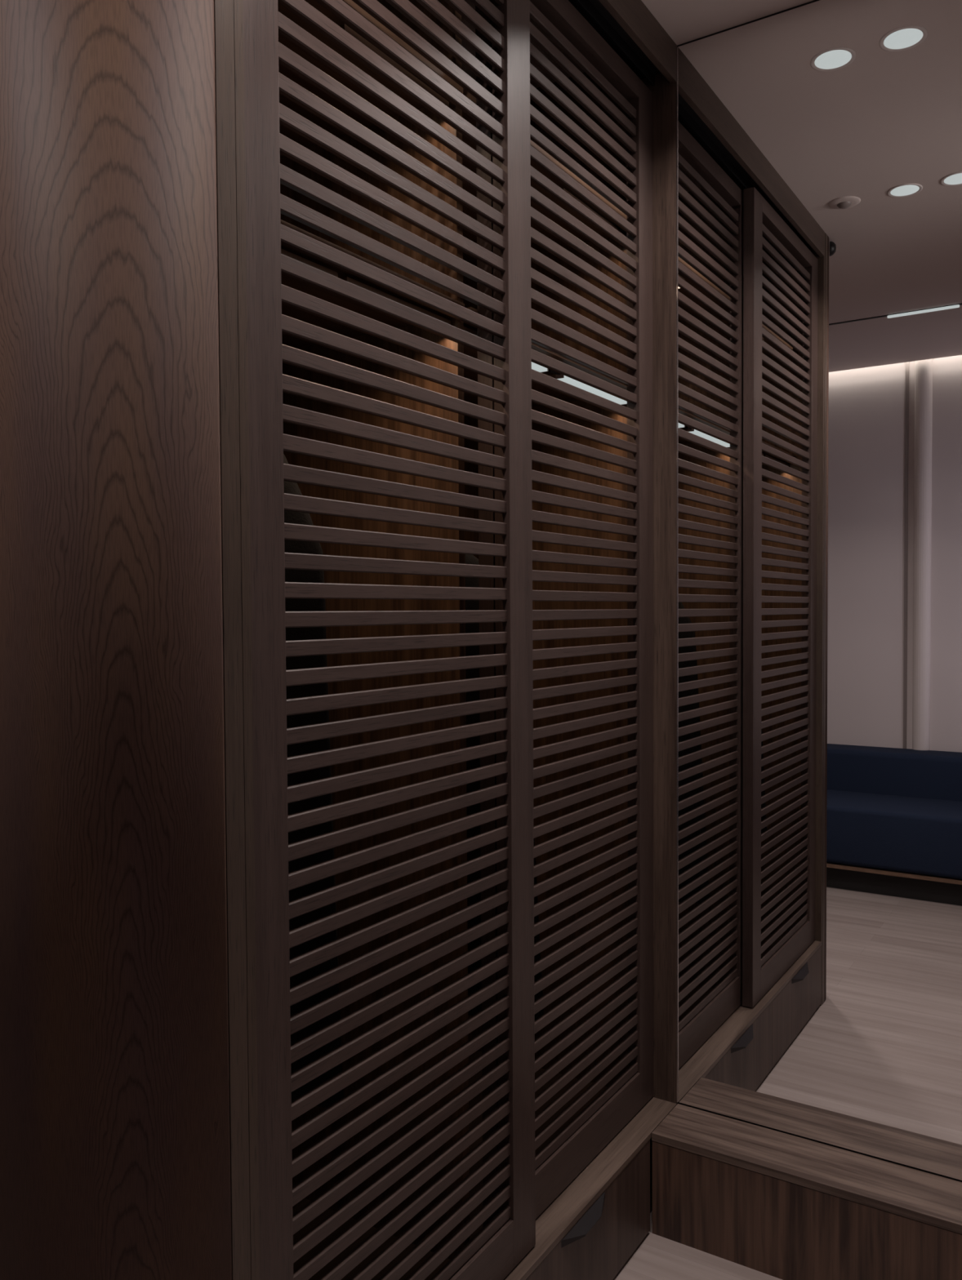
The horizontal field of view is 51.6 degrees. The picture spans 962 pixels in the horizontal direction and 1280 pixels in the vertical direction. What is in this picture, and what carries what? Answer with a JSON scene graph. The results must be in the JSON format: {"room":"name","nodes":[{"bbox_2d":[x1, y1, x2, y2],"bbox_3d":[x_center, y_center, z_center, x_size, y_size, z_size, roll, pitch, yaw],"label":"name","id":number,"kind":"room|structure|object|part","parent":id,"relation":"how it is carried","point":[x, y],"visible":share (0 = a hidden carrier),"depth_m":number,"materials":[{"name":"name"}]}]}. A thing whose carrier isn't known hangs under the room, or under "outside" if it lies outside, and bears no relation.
{"room":"changing room","nodes":[
{"label":"changing room","id":0,"kind":"room"},
{"bbox_2d":[0,0,231,1279],"bbox_3d":[-1.003,0.014,1.472,1.598,2.597,0.163,1,2,33],"label":"wood wall panel","id":1,"kind":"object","parent":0,"point":[115,1136],"depth_m":1.05,"materials":[{"name":"brown wood"}]},
{"bbox_2d":[461,0,813,89],"bbox_3d":[-0.310,-1.279,0.769,3.700,0.020,3.455,1,2,33],"label":"ceiling","id":2,"kind":"structure","parent":0,"point":[684,21],"depth_m":2.10,"materials":[{"name":"paint"}]},
{"bbox_2d":[612,1210,782,1279],"bbox_3d":[-0.338,1.379,0.780,3.700,0.100,3.620,1,2,33],"label":"floor","id":3,"kind":"structure","parent":0,"point":[656,1257],"depth_m":2.04,"materials":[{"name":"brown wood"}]},
{"bbox_2d":[213,0,677,1279],"bbox_3d":[-0.180,-0.003,1.848,0.657,2.597,1.357,1,2,33],"label":"wardrobe","id":4,"kind":"object","parent":3,"relation":"on","point":[497,1142],"visible":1,"depth_m":1.67,"materials":[{"name":"brown wood"}]},
{"bbox_3d":[-0.321,0.019,1.149,0.100,2.597,0.027,1,2,33],"label":"jamb post","id":5,"kind":"part","parent":4,"relation":"part of","materials":[{"name":"brown wood"}]},
{"bbox_2d":[280,248,337,277],"bbox_3d":[-0.285,-0.514,1.321,0.020,0.018,0.267,1,2,33],"label":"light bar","id":6,"kind":"object","parent":4,"relation":"attached to","point":[284,252],"visible":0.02,"depth_m":1.38,"materials":[{"name":"brown wood"}]},
{"bbox_3d":[-0.104,-0.069,1.448,0.010,2.131,0.544,1,2,33],"label":"louvered door","id":7,"kind":"part","parent":4,"relation":"part of","materials":[{"name":"brown wood"}]},
{"bbox_2d":[339,23,448,107],"bbox_3d":[-0.133,-0.883,1.549,0.020,0.015,0.267,1,2,33],"label":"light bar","id":8,"kind":"object","parent":4,"relation":"attached to","point":[344,27],"visible":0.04,"depth_m":1.53,"materials":[{"name":"brown wood"}]},
{"bbox_2d":[340,276,450,324],"bbox_3d":[-0.131,-0.522,1.560,0.020,0.018,0.267,1,2,33],"label":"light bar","id":9,"kind":"object","parent":4,"relation":"attached to","point":[345,278],"visible":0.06,"depth_m":1.54,"materials":[{"name":"brown wood"}]},
{"bbox_3d":[-0.101,1.040,1.484,0.030,0.083,0.534,1,2,33],"label":"rail","id":10,"kind":"part","parent":4,"relation":"part of","materials":[{"name":"brown wood"}]},
{"bbox_3d":[-0.165,1.080,1.893,0.619,0.012,1.301,1,2,33],"label":"sill","id":11,"kind":"part","parent":4,"relation":"part of","materials":[{"name":"brown wood"}]},
{"bbox_2d":[463,326,547,373],"bbox_3d":[0.041,-0.531,1.827,0.020,0.018,0.310,1,2,33],"label":"light bar","id":12,"kind":"object","parent":4,"relation":"attached to","point":[535,366],"visible":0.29,"depth_m":1.92,"materials":[{"name":"white plastic"}]},
{"bbox_2d":[531,361,546,372],"bbox_3d":[0.041,-0.528,1.827,0.017,0.011,0.304,1,2,33],"label":"diffuser","id":13,"kind":"object","parent":12,"relation":"attached to","point":[535,366],"depth_m":1.93,"materials":[{"name":"grey plastic"}]},
{"bbox_2d":[462,89,626,266],"bbox_3d":[-0.056,-0.927,2.101,0.534,0.018,0.696,1,2,33],"label":"shelf","id":14,"kind":"object","parent":4,"relation":"attached to","point":[470,260],"depth_m":2.12,"materials":[{"name":"brown wood"}]},
{"bbox_2d":[463,306,626,406],"bbox_3d":[-0.053,-0.564,2.112,0.534,0.018,0.696,1,2,33],"label":"shelf","id":15,"kind":"object","parent":4,"relation":"attached to","point":[471,375],"depth_m":2.09,"materials":[{"name":"brown wood"}]},
{"bbox_3d":[0.203,1.095,1.877,0.020,0.017,0.182,1,2,33],"label":"edge pull","id":16,"kind":"part","parent":4,"relation":"part of","materials":[{"name":"grey metal"}]},
{"bbox_3d":[0.198,-0.087,1.985,0.010,2.131,0.545,1,2,33],"label":"louvered door","id":17,"kind":"part","parent":4,"relation":"part of","materials":[{"name":"brown wood"}]},
{"bbox_3d":[0.187,-1.197,1.954,0.030,0.042,0.534,1,2,33],"label":"rail","id":18,"kind":"part","parent":4,"relation":"part of","materials":[{"name":"brown wood"}]},
{"bbox_3d":[0.201,1.022,2.020,0.030,0.083,0.534,1,2,33],"label":"rail","id":19,"kind":"part","parent":4,"relation":"part of","materials":[{"name":"brown wood"}]},
{"bbox_3d":[0.198,1.185,1.905,0.018,0.199,0.591,1,2,33],"label":"drawer","id":20,"kind":"part","parent":4,"relation":"part of","materials":[{"name":"brown wood"}]},
{"bbox_2d":[555,373,626,404],"bbox_3d":[0.242,-0.542,2.141,0.020,0.018,0.312,1,2,33],"label":"light bar","id":21,"kind":"object","parent":4,"relation":"attached to","point":[561,377],"visible":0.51,"depth_m":2.12,"materials":[{"name":"white plastic"}]},
{"bbox_2d":[543,368,559,375],"bbox_3d":[0.144,-0.538,1.988,0.014,0.021,0.053,1,2,33],"label":"connector","id":22,"kind":"object","parent":21,"relation":"attached to","point":[549,372],"visible":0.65,"depth_m":1.98,"materials":[{"name":"black metal"}]},
{"bbox_2d":[561,188,626,236],"bbox_3d":[0.241,-0.903,2.131,0.020,0.015,0.310,1,2,33],"label":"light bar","id":23,"kind":"object","parent":4,"relation":"attached to","point":[564,189],"visible":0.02,"depth_m":2.11,"materials":[{"name":"brown wood"}]},
{"bbox_3d":[-0.177,1.194,1.905,0.590,0.201,1.303,1,2,33],"label":"board","id":24,"kind":"part","parent":4,"relation":"part of","materials":[{"name":"brown wood"}]},
{"bbox_3d":[0.182,-0.128,2.410,0.620,2.386,0.013,1,2,33],"label":"panel","id":25,"kind":"part","parent":4,"relation":"part of","materials":[{"name":"brown wood"}]},
{"bbox_2d":[651,1103,961,1279],"bbox_3d":[1.199,1.181,1.706,1.878,0.221,0.150,1,2,33],"label":"bench","id":26,"kind":"object","parent":3,"relation":"on","point":[782,1206],"visible":1,"depth_m":2.00,"materials":[{"name":"brown wood"}]},
{"bbox_3d":[0.603,-0.019,2.216,3.700,2.597,0.108,1,2,33],"label":"wall","id":27,"kind":"structure","parent":0,"visible":0},
{"bbox_2d":[675,0,961,1182],"bbox_3d":[1.233,-0.114,1.734,1.880,2.386,0.012,1,2,33],"label":"wall mirror","id":28,"kind":"object","parent":27,"relation":"attached to","point":[819,142],"visible":1,"depth_m":2.06,"materials":[{"name":"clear mirror"}]},
{"bbox_3d":[0.443,-0.128,2.240,0.002,2.367,0.010,1,2,33],"label":"edge trim","id":29,"kind":"part","parent":28,"relation":"part of","materials":[{"name":"metal"}]}
]}

